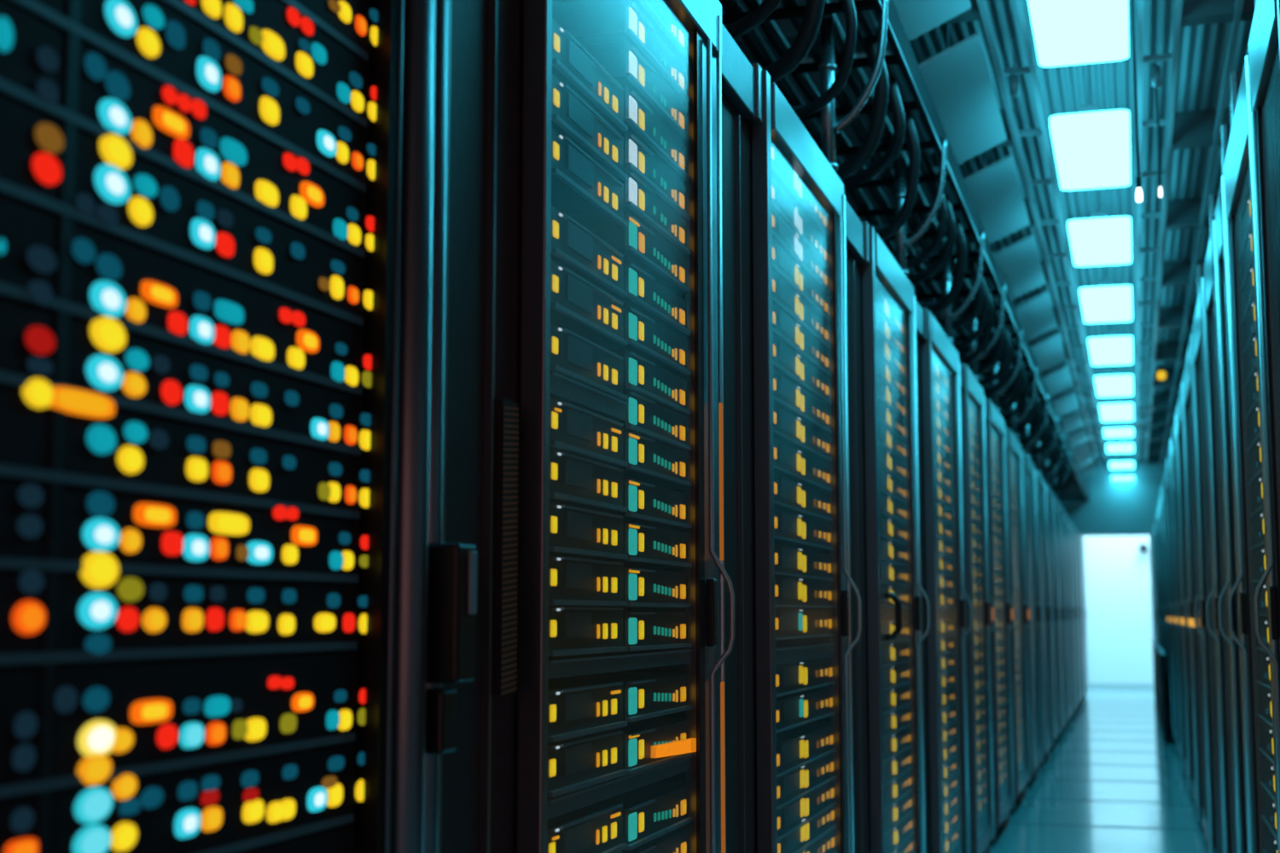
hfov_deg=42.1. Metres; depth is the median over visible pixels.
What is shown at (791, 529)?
server
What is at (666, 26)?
server
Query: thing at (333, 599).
lamp
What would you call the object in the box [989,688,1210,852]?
floor
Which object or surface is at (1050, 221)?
crossbar
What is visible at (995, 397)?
post
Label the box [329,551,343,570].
lamp
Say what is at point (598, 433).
lamp
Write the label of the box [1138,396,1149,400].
crossbar
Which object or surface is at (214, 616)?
lamp
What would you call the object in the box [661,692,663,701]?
light
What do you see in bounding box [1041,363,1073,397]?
ceiling panel
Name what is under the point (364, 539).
lamp
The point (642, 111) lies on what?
lamp
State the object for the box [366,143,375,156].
lamp
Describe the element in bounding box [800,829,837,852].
server
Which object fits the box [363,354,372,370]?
lamp
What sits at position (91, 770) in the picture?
lamp
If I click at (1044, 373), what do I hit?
ceiling beam
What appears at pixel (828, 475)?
lamp
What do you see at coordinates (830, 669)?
lamp
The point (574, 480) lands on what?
server
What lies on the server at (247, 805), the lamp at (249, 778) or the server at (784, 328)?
the lamp at (249, 778)
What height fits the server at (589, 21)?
0.052 m
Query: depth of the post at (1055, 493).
15.31 m
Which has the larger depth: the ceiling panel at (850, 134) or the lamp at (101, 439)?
the ceiling panel at (850, 134)
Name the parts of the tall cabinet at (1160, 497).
rail, door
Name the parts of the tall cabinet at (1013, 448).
rail, glass pane, pull handle, edge rod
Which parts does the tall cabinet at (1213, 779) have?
rail, edge rod, pull handle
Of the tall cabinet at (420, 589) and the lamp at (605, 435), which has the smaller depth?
the tall cabinet at (420, 589)
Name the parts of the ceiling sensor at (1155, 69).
rod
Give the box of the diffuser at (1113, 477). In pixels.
[1111,476,1134,479]
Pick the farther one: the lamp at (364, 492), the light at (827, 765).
the light at (827, 765)
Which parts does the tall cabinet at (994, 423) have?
rail, glass pane, pull handle, edge rod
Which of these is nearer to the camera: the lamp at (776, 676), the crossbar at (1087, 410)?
the lamp at (776, 676)
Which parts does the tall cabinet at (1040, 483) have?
rail, glass pane, pull handle, edge rod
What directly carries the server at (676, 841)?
in the tall cabinet at (492, 788)
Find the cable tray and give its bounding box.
[721,0,1088,503]
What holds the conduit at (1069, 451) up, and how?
attached to the post at (1055, 493)
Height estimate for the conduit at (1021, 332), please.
0.348 m
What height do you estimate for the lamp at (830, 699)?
0.020 m
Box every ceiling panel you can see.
[721,0,877,42]
[751,39,932,161]
[843,167,966,232]
[893,0,971,40]
[910,244,993,294]
[917,297,1012,337]
[919,23,1006,164]
[958,338,1026,366]
[964,150,1029,244]
[979,371,1037,393]
[993,233,1045,300]
[1001,393,1045,413]
[1004,414,1054,430]
[1014,290,1057,341]
[1017,431,1060,443]
[1029,331,1066,372]
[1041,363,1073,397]
[1051,389,1079,418]
[1058,410,1084,435]
[1065,427,1088,448]
[1070,442,1092,461]
[1076,454,1094,471]
[1080,465,1096,478]
[1160,260,1205,287]
[1164,197,1210,230]
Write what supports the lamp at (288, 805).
on the server at (247, 805)
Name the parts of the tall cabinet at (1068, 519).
rail, glass pane, pull handle, edge rod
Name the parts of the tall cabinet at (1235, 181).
edge rod, rail, pull handle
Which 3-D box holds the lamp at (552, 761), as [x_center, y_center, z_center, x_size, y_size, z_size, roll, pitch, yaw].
[-0.101,0.396,1.929,0.002,0.020,0.020,-2,-7,16]
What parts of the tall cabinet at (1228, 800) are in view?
rail, pull handle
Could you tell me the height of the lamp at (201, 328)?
0.021 m
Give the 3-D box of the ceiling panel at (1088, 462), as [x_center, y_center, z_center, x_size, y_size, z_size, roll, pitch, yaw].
[5.417,0.393,20.319,0.240,0.265,1.240,-2,-7,16]
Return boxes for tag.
[650,738,696,758]
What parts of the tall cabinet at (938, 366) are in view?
rail, glass pane, edge rod, pull handle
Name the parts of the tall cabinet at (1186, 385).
rail, edge rod, pull handle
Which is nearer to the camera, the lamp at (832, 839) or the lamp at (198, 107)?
the lamp at (198, 107)
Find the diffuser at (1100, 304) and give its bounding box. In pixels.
[1079,285,1132,323]
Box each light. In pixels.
[652,127,656,136]
[653,499,656,507]
[653,541,656,549]
[653,626,656,634]
[653,692,656,701]
[653,813,656,822]
[657,541,660,550]
[657,585,660,593]
[657,812,660,820]
[660,298,663,307]
[661,543,663,552]
[661,627,663,635]
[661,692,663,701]
[661,811,664,820]
[663,343,667,351]
[664,628,667,636]
[664,810,668,819]
[668,587,671,595]
[669,809,671,818]
[672,628,674,637]
[674,25,676,36]
[674,68,676,80]
[674,108,676,120]
[674,149,676,161]
[674,264,677,276]
[674,307,677,319]
[674,348,677,360]
[674,389,677,401]
[674,424,677,437]
[674,461,677,474]
[674,505,677,517]
[675,626,678,638]
[675,690,678,702]
[675,804,678,817]
[809,198,813,207]
[811,346,814,354]
[813,499,816,506]
[814,562,817,569]
[815,321,819,330]
[815,702,819,709]
[816,769,820,777]
[818,530,821,538]
[819,591,822,598]
[820,354,824,361]
[820,669,823,676]
[820,738,824,746]
[821,817,825,825]
[822,502,826,509]
[823,563,826,570]
[825,699,828,706]
[826,764,829,772]
[826,841,830,849]
[1027,0,1128,66]
[1049,63,1130,190]
[1067,188,1131,266]
[1079,265,1132,323]
[1088,322,1132,366]
[1094,365,1133,397]
[1099,396,1133,421]
[1103,421,1133,437]
[1105,421,1134,453]
[1109,453,1134,469]
[1111,457,1134,479]
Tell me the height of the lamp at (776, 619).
0.022 m
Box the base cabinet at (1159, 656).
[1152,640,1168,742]
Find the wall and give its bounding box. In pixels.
[1050,458,1165,697]
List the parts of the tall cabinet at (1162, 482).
rail, pull handle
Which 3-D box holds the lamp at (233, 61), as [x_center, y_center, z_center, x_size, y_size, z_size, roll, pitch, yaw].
[-0.316,-0.282,1.297,0.003,0.014,0.022,-2,-7,16]
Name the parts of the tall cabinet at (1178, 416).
rail, edge rod, pull handle, door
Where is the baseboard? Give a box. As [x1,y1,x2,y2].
[1088,683,1153,689]
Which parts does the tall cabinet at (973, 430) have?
rail, glass pane, pull handle, edge rod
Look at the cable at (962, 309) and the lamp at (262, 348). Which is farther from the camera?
the cable at (962, 309)
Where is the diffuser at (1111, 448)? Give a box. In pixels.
[1105,443,1134,453]
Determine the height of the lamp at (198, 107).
0.014 m
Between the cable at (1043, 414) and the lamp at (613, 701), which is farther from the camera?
the cable at (1043, 414)
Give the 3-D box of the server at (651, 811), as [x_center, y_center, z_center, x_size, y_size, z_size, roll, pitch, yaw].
[-0.259,0.562,2.463,0.627,0.052,0.391,-2,-7,16]
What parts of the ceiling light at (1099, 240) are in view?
hanger rod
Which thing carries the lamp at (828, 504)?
on the server at (789, 495)
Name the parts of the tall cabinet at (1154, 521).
pull handle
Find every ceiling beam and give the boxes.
[736,0,982,44]
[918,108,1015,151]
[955,197,1036,229]
[983,260,1051,288]
[1004,306,1062,330]
[1016,412,1087,426]
[1016,428,1091,440]
[1017,342,1070,362]
[1029,370,1076,386]
[1041,392,1082,407]
[1060,441,1093,453]
[1065,453,1097,464]
[1147,441,1169,453]
[1147,453,1167,464]
[1149,427,1172,441]
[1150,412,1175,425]
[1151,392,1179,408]
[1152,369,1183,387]
[1155,341,1189,361]
[1157,306,1196,329]
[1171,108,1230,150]
[1181,0,1255,26]
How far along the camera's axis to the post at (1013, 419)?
10.13 m
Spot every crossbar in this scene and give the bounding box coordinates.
[1003,66,1029,75]
[1018,128,1041,136]
[1030,178,1051,185]
[1040,219,1058,225]
[1048,252,1065,257]
[1055,280,1071,285]
[1061,305,1076,309]
[1065,325,1080,330]
[1070,344,1083,348]
[1074,360,1086,364]
[1077,374,1089,378]
[1081,387,1092,390]
[1083,399,1093,401]
[1086,409,1096,412]
[1088,418,1098,421]
[1090,427,1099,430]
[1138,385,1150,388]
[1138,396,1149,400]
[1138,407,1148,410]
[1138,417,1148,419]
[1138,441,1146,443]
[1139,322,1154,326]
[1139,341,1152,345]
[1139,357,1151,361]
[1139,372,1151,375]
[1140,212,1161,218]
[1140,247,1158,252]
[1140,276,1157,281]
[1140,301,1155,305]
[1141,118,1167,127]
[1141,170,1163,177]
[1142,53,1171,63]
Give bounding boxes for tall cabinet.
[35,0,477,852]
[437,0,734,852]
[721,23,861,852]
[844,198,930,852]
[915,300,972,852]
[960,363,995,852]
[984,398,1015,852]
[1005,427,1031,822]
[1022,450,1043,794]
[1035,469,1053,773]
[1045,483,1060,756]
[1053,495,1067,743]
[1059,505,1072,732]
[1065,513,1077,722]
[1070,521,1081,715]
[1075,527,1084,708]
[1079,532,1087,701]
[1152,521,1158,644]
[1154,512,1159,645]
[1155,505,1162,649]
[1157,495,1163,651]
[1158,490,1169,718]
[1160,472,1172,729]
[1163,460,1181,762]
[1166,442,1187,781]
[1169,417,1195,805]
[1175,386,1205,837]
[1181,339,1210,852]
[1190,284,1223,852]
[1201,226,1237,852]
[1212,182,1248,852]
[1221,51,1268,852]
[1244,0,1279,852]
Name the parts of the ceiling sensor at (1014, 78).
rod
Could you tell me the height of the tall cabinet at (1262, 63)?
2.227 m
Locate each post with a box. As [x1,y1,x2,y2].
[791,17,837,171]
[872,158,908,277]
[918,248,953,343]
[958,299,978,381]
[984,343,1000,413]
[999,377,1018,439]
[1016,403,1030,458]
[1034,447,1050,487]
[1035,426,1041,474]
[1049,464,1057,498]
[1197,264,1204,296]
[1209,193,1218,235]
[1221,123,1230,175]
[1229,70,1242,131]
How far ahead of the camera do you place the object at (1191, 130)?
6.71 m
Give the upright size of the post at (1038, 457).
0.446 m
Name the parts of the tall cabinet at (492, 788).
filler panel, door, filler panel, filler panel, rail, pull handle, edge rod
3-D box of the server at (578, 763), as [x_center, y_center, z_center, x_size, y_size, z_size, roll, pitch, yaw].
[-0.359,0.423,2.139,0.627,0.058,0.302,-2,-7,16]
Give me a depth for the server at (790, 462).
3.44 m
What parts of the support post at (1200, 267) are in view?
post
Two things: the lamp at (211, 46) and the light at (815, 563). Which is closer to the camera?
the lamp at (211, 46)
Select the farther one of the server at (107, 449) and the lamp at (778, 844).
the lamp at (778, 844)
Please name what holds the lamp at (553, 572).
on the server at (573, 581)
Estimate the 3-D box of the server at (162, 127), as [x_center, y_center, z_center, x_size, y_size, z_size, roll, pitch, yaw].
[-0.693,-0.213,1.248,0.703,0.062,0.818,-2,-7,16]
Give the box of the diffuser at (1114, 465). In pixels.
[1109,461,1134,469]
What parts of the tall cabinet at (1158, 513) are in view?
pull handle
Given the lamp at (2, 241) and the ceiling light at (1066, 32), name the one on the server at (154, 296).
the lamp at (2, 241)
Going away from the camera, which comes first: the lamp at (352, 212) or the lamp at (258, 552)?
the lamp at (258, 552)
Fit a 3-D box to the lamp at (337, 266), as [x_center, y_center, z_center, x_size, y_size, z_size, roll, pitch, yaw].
[-0.264,-0.140,1.458,0.003,0.011,0.024,-2,-7,16]
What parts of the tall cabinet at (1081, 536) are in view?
glass pane, pull handle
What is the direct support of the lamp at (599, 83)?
on the server at (573, 65)
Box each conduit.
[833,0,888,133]
[905,137,947,247]
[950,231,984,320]
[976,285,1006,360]
[997,329,1023,395]
[1015,366,1037,423]
[1029,394,1048,445]
[1040,417,1058,462]
[1049,435,1064,477]
[1061,450,1070,484]
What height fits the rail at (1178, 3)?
0.035 m
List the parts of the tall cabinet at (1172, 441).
rail, edge rod, pull handle, door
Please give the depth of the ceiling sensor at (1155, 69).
5.87 m
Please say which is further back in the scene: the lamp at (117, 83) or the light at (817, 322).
the light at (817, 322)
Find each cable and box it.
[718,0,1058,496]
[724,0,781,39]
[743,0,1064,498]
[762,0,825,82]
[779,0,1069,498]
[793,0,857,119]
[805,0,1076,498]
[835,34,889,180]
[837,0,1082,498]
[841,76,905,189]
[876,110,920,241]
[906,174,947,267]
[907,194,955,284]
[925,218,966,315]
[939,258,983,330]
[953,273,989,349]
[959,285,994,364]
[969,305,1004,374]
[977,321,1008,386]
[983,326,1012,397]
[991,346,1021,405]
[999,360,1025,410]
[1000,363,1028,418]
[1004,380,1035,428]
[1010,395,1038,430]
[1018,392,1041,447]
[1021,406,1047,448]
[1029,418,1050,457]
[1029,422,1048,454]
[1031,427,1056,464]
[1041,430,1057,472]
[1041,441,1058,475]
[1042,448,1064,478]
[1043,444,1063,481]
[1049,457,1067,488]
[1050,454,1065,491]
[1057,460,1070,493]
[1058,464,1070,493]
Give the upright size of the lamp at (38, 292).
0.015 m
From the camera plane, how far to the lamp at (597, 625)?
2.11 m
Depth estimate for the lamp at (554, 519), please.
1.96 m
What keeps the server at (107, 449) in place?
in the tall cabinet at (420, 589)
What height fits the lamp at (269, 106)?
0.022 m
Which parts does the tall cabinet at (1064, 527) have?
rail, glass pane, pull handle, edge rod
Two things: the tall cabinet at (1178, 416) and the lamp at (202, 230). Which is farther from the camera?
the tall cabinet at (1178, 416)
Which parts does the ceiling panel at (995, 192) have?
hanger rod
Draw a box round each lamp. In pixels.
[0,16,13,52]
[0,238,5,254]
[10,807,34,832]
[11,600,46,634]
[11,744,35,771]
[13,711,37,738]
[17,483,43,507]
[17,514,42,538]
[18,570,44,593]
[22,378,53,408]
[24,325,55,354]
[26,245,57,273]
[27,280,52,304]
[31,152,62,185]
[34,122,63,153]
[36,46,58,71]
[36,78,58,103]
[54,686,77,713]
[72,238,95,263]
[72,824,111,852]
[74,786,113,824]
[75,192,95,214]
[76,755,111,785]
[77,592,117,629]
[77,720,116,756]
[80,551,119,588]
[81,517,120,552]
[82,686,110,712]
[84,52,106,80]
[84,633,111,654]
[85,354,123,390]
[86,424,116,454]
[87,491,114,517]
[89,280,126,317]
[89,316,126,352]
[93,163,130,203]
[96,203,118,225]
[96,253,122,280]
[98,98,132,134]
[98,133,133,169]
[104,0,137,36]
[104,70,130,101]
[110,727,133,753]
[110,821,137,852]
[111,773,137,800]
[116,445,144,474]
[116,577,143,601]
[116,606,139,632]
[119,528,141,553]
[121,372,146,397]
[123,421,147,443]
[125,297,146,323]
[125,349,149,371]
[128,196,153,226]
[130,119,152,148]
[133,174,157,197]
[136,27,160,58]
[139,786,163,808]
[141,607,167,633]
[142,4,164,29]
[148,429,168,449]
[149,582,167,601]
[152,354,170,373]
[156,723,178,749]
[159,186,180,211]
[160,379,182,405]
[161,531,183,555]
[162,86,178,104]
[165,20,186,49]
[167,310,187,335]
[173,138,193,168]
[174,808,200,838]
[177,93,191,112]
[178,780,197,801]
[179,721,204,749]
[181,608,203,632]
[182,534,209,561]
[183,698,201,714]
[184,585,203,602]
[185,384,210,413]
[186,436,205,453]
[186,456,208,482]
[186,512,203,529]
[189,315,215,344]
[190,218,215,249]
[190,364,207,381]
[191,98,206,119]
[193,291,210,310]
[195,147,221,180]
[196,56,221,92]
[197,200,214,221]
[200,128,217,148]
[200,790,219,806]
[200,806,222,831]
[201,0,221,18]
[201,774,220,791]
[203,38,220,62]
[203,695,230,717]
[205,607,224,631]
[205,721,226,745]
[209,536,228,560]
[209,586,225,601]
[210,391,229,415]
[211,460,232,484]
[212,440,231,458]
[213,325,231,349]
[215,232,234,257]
[215,372,229,387]
[217,209,232,227]
[220,137,247,166]
[221,162,239,188]
[222,75,241,101]
[224,3,243,32]
[225,53,242,75]
[229,609,246,631]
[229,698,242,712]
[230,397,249,421]
[231,329,250,354]
[232,719,247,739]
[236,545,249,560]
[241,770,258,787]
[242,799,264,824]
[243,788,259,802]
[244,610,268,633]
[244,717,266,741]
[246,541,273,564]
[247,587,264,603]
[249,26,262,45]
[249,468,269,492]
[250,336,274,360]
[250,382,267,397]
[250,403,272,427]
[250,448,267,465]
[253,247,273,274]
[255,179,279,207]
[256,226,271,243]
[259,96,279,125]
[261,29,285,60]
[261,77,279,96]
[266,801,284,823]
[267,675,282,689]
[273,505,287,520]
[278,613,295,635]
[279,308,292,323]
[279,713,296,733]
[280,798,296,820]
[281,544,298,564]
[281,677,294,689]
[282,454,296,470]
[282,588,296,604]
[282,764,297,779]
[283,152,296,171]
[285,390,299,406]
[286,7,300,26]
[286,346,305,369]
[286,506,298,520]
[290,194,307,219]
[290,242,305,259]
[290,692,314,712]
[292,311,305,326]
[295,51,313,77]
[296,97,309,114]
[296,157,309,174]
[296,329,319,353]
[298,38,310,52]
[299,180,324,207]
[300,17,314,35]
[307,786,327,812]
[310,418,329,440]
[311,42,326,64]
[314,612,336,633]
[316,129,337,157]
[318,277,330,290]
[318,482,330,500]
[321,776,337,788]
[325,709,339,730]
[326,593,340,608]
[326,783,343,807]
[327,421,340,442]
[327,482,340,502]
[327,756,344,771]
[328,0,340,12]
[328,462,342,476]
[329,403,343,418]
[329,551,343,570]
[330,274,343,299]
[331,260,344,273]
[331,361,344,382]
[332,218,348,240]
[333,690,347,703]
[335,141,349,163]
[335,343,347,354]
[337,0,351,23]
[337,81,350,104]
[337,126,351,141]
[337,709,352,731]
[338,532,350,544]
[341,550,354,570]
[342,612,355,633]
[343,424,357,445]
[344,366,358,386]
[344,485,356,504]
[346,207,358,221]
[347,223,360,245]
[347,285,359,304]
[349,71,362,88]
[350,90,364,112]
[351,151,363,170]
[354,15,366,35]
[354,779,364,802]
[357,595,367,607]
[357,708,365,725]
[357,752,364,765]
[358,613,366,634]
[358,688,366,703]
[359,430,370,450]
[359,469,369,482]
[359,488,369,508]
[359,555,368,567]
[360,413,371,426]
[360,535,368,550]
[361,371,371,387]
[363,290,372,310]
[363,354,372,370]
[365,233,373,251]
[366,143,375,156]
[366,159,375,180]
[366,215,374,232]
[367,101,376,122]
[369,8,378,22]
[370,25,378,46]
[370,86,377,100]
[548,842,555,852]
[549,704,556,722]
[549,758,556,777]
[550,569,557,586]
[550,620,557,637]
[551,411,558,429]
[551,462,558,480]
[551,516,557,533]
[552,141,559,160]
[552,220,558,238]
[552,274,558,292]
[552,336,558,354]
[553,32,559,52]
[553,87,559,107]
[596,624,599,639]
[596,702,599,716]
[596,752,599,767]
[596,830,599,844]
[597,362,600,377]
[597,431,600,446]
[597,478,600,493]
[597,528,600,542]
[597,577,599,591]
[598,81,601,96]
[598,133,601,147]
[598,181,601,196]
[598,255,600,269]
[598,305,600,319]
[602,623,607,639]
[602,700,607,716]
[602,750,607,766]
[602,826,607,843]
[603,308,608,324]
[603,364,608,380]
[603,433,608,448]
[603,479,608,495]
[603,529,608,544]
[603,576,608,592]
[604,87,609,104]
[604,137,609,154]
[604,186,608,203]
[604,258,608,274]
[610,623,617,639]
[610,698,616,715]
[610,747,616,763]
[610,821,616,839]
[611,192,617,209]
[611,263,617,280]
[611,313,617,329]
[611,368,617,384]
[611,436,617,452]
[611,482,617,497]
[611,529,617,545]
[611,577,617,593]
[612,94,617,112]
[612,145,617,162]
[638,620,644,639]
[638,689,644,709]
[638,739,644,759]
[638,812,644,832]
[639,21,645,43]
[639,64,645,87]
[639,108,645,130]
[639,151,645,173]
[639,189,645,210]
[639,232,645,253]
[639,277,644,296]
[639,320,644,341]
[639,365,644,384]
[639,404,644,424]
[639,443,644,463]
[639,489,644,509]
[639,533,644,552]
[639,577,644,596]
[678,29,684,47]
[678,72,684,89]
[678,111,684,129]
[679,152,684,169]
[679,192,684,209]
[679,226,684,244]
[679,266,685,283]
[679,308,685,325]
[679,349,685,365]
[679,389,685,405]
[679,424,685,441]
[680,461,685,477]
[680,504,685,519]
[680,543,686,558]
[680,584,686,599]
[680,624,686,639]
[680,686,686,702]
[680,733,686,740]
[680,799,686,815]
[680,842,686,852]
[770,145,773,159]
[771,186,774,198]
[771,214,774,227]
[772,247,774,260]
[772,279,775,291]
[772,311,775,324]
[773,343,775,356]
[773,378,776,390]
[773,411,776,424]
[773,447,777,459]
[773,482,777,494]
[773,516,777,528]
[774,552,778,564]
[774,585,778,596]
[774,617,778,629]
[775,674,779,686]
[775,710,779,722]
[776,754,779,767]
[776,785,779,798]
[777,816,780,830]
[777,843,780,852]
[823,215,826,226]
[823,249,826,260]
[824,273,827,285]
[824,302,827,312]
[824,329,827,339]
[825,356,828,367]
[825,384,828,395]
[826,414,829,424]
[826,442,829,453]
[826,473,830,482]
[826,503,830,512]
[826,533,831,541]
[827,564,831,572]
[827,591,831,600]
[828,619,831,628]
[828,667,832,676]
[829,698,832,707]
[829,734,833,744]
[830,762,833,772]
[830,788,833,798]
[830,810,834,820]
[831,837,834,848]
[1130,0,1142,202]
[1153,45,1162,197]
[1156,331,1166,380]
[1249,199,1250,216]
[1250,235,1252,251]
[1253,303,1255,320]
[1255,341,1256,355]
[1259,446,1261,462]
[1261,482,1262,498]
[1265,591,1268,606]
[1267,628,1268,643]
[1268,664,1270,680]
[1271,738,1274,755]
[1273,775,1275,792]
[1274,813,1277,830]
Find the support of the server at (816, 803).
in the tall cabinet at (753, 105)
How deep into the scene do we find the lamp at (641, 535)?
2.30 m
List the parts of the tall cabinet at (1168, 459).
rail, pull handle, edge rod, door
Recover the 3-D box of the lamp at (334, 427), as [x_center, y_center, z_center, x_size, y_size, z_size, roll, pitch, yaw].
[-0.265,0.004,1.440,0.003,0.018,0.022,-2,-7,16]
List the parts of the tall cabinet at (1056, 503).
rail, glass pane, pull handle, edge rod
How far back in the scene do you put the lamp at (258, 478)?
1.31 m
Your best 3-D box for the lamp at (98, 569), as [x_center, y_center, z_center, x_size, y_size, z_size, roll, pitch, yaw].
[-0.359,0.096,1.108,0.003,0.025,0.043,-2,-7,16]
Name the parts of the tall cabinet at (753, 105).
door, filler panel, rail, edge rod, pull handle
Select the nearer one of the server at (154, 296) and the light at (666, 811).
the server at (154, 296)
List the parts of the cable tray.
rail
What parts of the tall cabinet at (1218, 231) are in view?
rail, pull handle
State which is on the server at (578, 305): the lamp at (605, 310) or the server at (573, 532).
the lamp at (605, 310)
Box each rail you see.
[977,0,1099,470]
[1016,0,1109,470]
[1135,0,1143,469]
[1145,0,1182,469]
[1159,0,1243,468]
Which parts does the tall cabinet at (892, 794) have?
door, rail, glass pane, edge rod, pull handle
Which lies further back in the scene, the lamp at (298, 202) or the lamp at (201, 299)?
the lamp at (298, 202)
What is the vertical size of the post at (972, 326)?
0.446 m
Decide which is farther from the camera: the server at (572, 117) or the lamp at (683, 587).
the lamp at (683, 587)
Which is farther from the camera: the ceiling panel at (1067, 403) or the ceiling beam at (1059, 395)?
the ceiling beam at (1059, 395)
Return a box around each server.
[0,0,374,259]
[0,93,372,327]
[0,195,372,396]
[0,297,371,457]
[0,378,369,520]
[0,479,368,588]
[0,570,367,667]
[0,651,366,799]
[0,743,364,852]
[5,0,375,194]
[158,0,377,129]
[278,0,378,63]
[546,729,627,797]
[546,802,627,852]
[547,606,627,657]
[547,671,692,722]
[547,680,627,742]
[548,501,627,559]
[548,554,627,605]
[548,567,692,607]
[549,321,628,401]
[549,396,628,467]
[549,448,627,512]
[550,205,628,298]
[550,259,628,347]
[551,73,628,180]
[551,126,628,230]
[552,0,690,65]
[552,0,690,104]
[552,17,628,132]
[581,40,690,145]
[589,211,691,299]
[599,780,692,850]
[600,521,692,569]
[604,303,691,379]
[608,477,692,530]
[609,349,692,414]
[613,716,692,774]
[617,258,691,339]
[617,389,692,451]
[618,130,691,220]
[619,167,691,257]
[619,430,692,489]
[621,84,691,184]
[622,611,692,651]
[622,825,688,852]
[750,134,829,240]
[751,238,831,320]
[751,260,831,348]
[752,334,831,405]
[752,362,831,434]
[753,438,832,493]
[753,469,833,523]
[754,576,834,608]
[755,657,835,699]
[755,686,836,733]
[756,752,836,814]
[756,780,837,842]
[771,177,830,268]
[771,206,830,293]
[772,302,831,376]
[773,402,832,464]
[773,506,833,551]
[774,543,833,581]
[774,608,834,639]
[776,721,836,778]
[777,806,837,852]
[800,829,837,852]
[1238,194,1251,261]
[1239,227,1253,292]
[1240,261,1254,324]
[1242,298,1256,355]
[1243,332,1257,388]
[1245,367,1258,419]
[1245,402,1260,452]
[1247,438,1262,484]
[1249,474,1263,517]
[1250,509,1265,550]
[1251,546,1266,583]
[1252,581,1268,616]
[1254,617,1269,652]
[1256,651,1271,691]
[1256,684,1273,728]
[1258,718,1274,766]
[1259,752,1275,803]
[1261,787,1277,842]
[1262,821,1278,852]
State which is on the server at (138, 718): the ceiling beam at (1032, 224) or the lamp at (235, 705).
the lamp at (235, 705)
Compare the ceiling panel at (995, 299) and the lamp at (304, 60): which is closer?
the lamp at (304, 60)
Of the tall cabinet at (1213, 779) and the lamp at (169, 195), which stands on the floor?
the tall cabinet at (1213, 779)
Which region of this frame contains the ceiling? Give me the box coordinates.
[737,0,1252,459]
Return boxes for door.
[1082,535,1153,684]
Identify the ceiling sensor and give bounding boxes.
[1009,39,1019,97]
[1151,40,1161,87]
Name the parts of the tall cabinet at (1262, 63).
rail, pull handle, door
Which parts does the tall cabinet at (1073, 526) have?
rail, glass pane, pull handle, edge rod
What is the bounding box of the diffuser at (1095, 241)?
[1067,216,1131,266]
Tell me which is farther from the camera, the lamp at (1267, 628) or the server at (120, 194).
the lamp at (1267, 628)
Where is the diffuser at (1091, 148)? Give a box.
[1049,110,1130,190]
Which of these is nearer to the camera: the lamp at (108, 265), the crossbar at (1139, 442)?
the lamp at (108, 265)
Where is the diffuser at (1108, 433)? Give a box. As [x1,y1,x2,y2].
[1103,428,1133,437]
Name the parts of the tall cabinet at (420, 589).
equipment rail, frame post, frame post, frame post, latch lever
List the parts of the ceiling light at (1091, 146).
hanger rod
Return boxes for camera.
[1139,543,1147,552]
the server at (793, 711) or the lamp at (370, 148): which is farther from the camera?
the server at (793, 711)
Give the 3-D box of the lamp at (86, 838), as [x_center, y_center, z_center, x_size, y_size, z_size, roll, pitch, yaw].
[-0.358,0.273,1.091,0.003,0.024,0.041,-2,-7,16]
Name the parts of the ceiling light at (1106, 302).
hanger rod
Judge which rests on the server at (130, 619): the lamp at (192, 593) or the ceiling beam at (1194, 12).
the lamp at (192, 593)
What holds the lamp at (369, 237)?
attached to the server at (162, 127)
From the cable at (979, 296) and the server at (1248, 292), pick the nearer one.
the server at (1248, 292)
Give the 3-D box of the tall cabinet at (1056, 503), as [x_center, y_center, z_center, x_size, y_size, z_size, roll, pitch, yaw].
[3.193,1.675,14.626,1.048,2.074,1.356,-2,-7,16]
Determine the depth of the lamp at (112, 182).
1.13 m
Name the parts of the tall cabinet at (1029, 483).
rail, glass pane, pull handle, edge rod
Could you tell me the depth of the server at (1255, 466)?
3.93 m
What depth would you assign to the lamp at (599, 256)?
2.16 m
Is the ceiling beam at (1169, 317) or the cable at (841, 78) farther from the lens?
the ceiling beam at (1169, 317)
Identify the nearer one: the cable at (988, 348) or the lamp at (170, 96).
the lamp at (170, 96)
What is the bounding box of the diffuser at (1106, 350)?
[1088,336,1132,366]
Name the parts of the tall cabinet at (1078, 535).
rail, glass pane, pull handle, edge rod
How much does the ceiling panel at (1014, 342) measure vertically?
0.190 m
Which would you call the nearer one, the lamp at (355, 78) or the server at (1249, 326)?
the lamp at (355, 78)
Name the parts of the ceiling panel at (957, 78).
hanger rod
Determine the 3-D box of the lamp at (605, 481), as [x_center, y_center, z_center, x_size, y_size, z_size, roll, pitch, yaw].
[-0.044,0.079,2.158,0.002,0.020,0.017,-2,-7,16]
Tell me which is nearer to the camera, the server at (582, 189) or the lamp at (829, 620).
the server at (582, 189)
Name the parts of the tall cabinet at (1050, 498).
rail, glass pane, pull handle, edge rod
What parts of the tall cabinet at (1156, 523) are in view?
pull handle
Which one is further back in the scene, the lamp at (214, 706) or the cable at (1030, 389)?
the cable at (1030, 389)
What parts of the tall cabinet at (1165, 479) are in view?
rail, pull handle, edge rod, door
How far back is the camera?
23.85 m
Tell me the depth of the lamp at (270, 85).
1.35 m

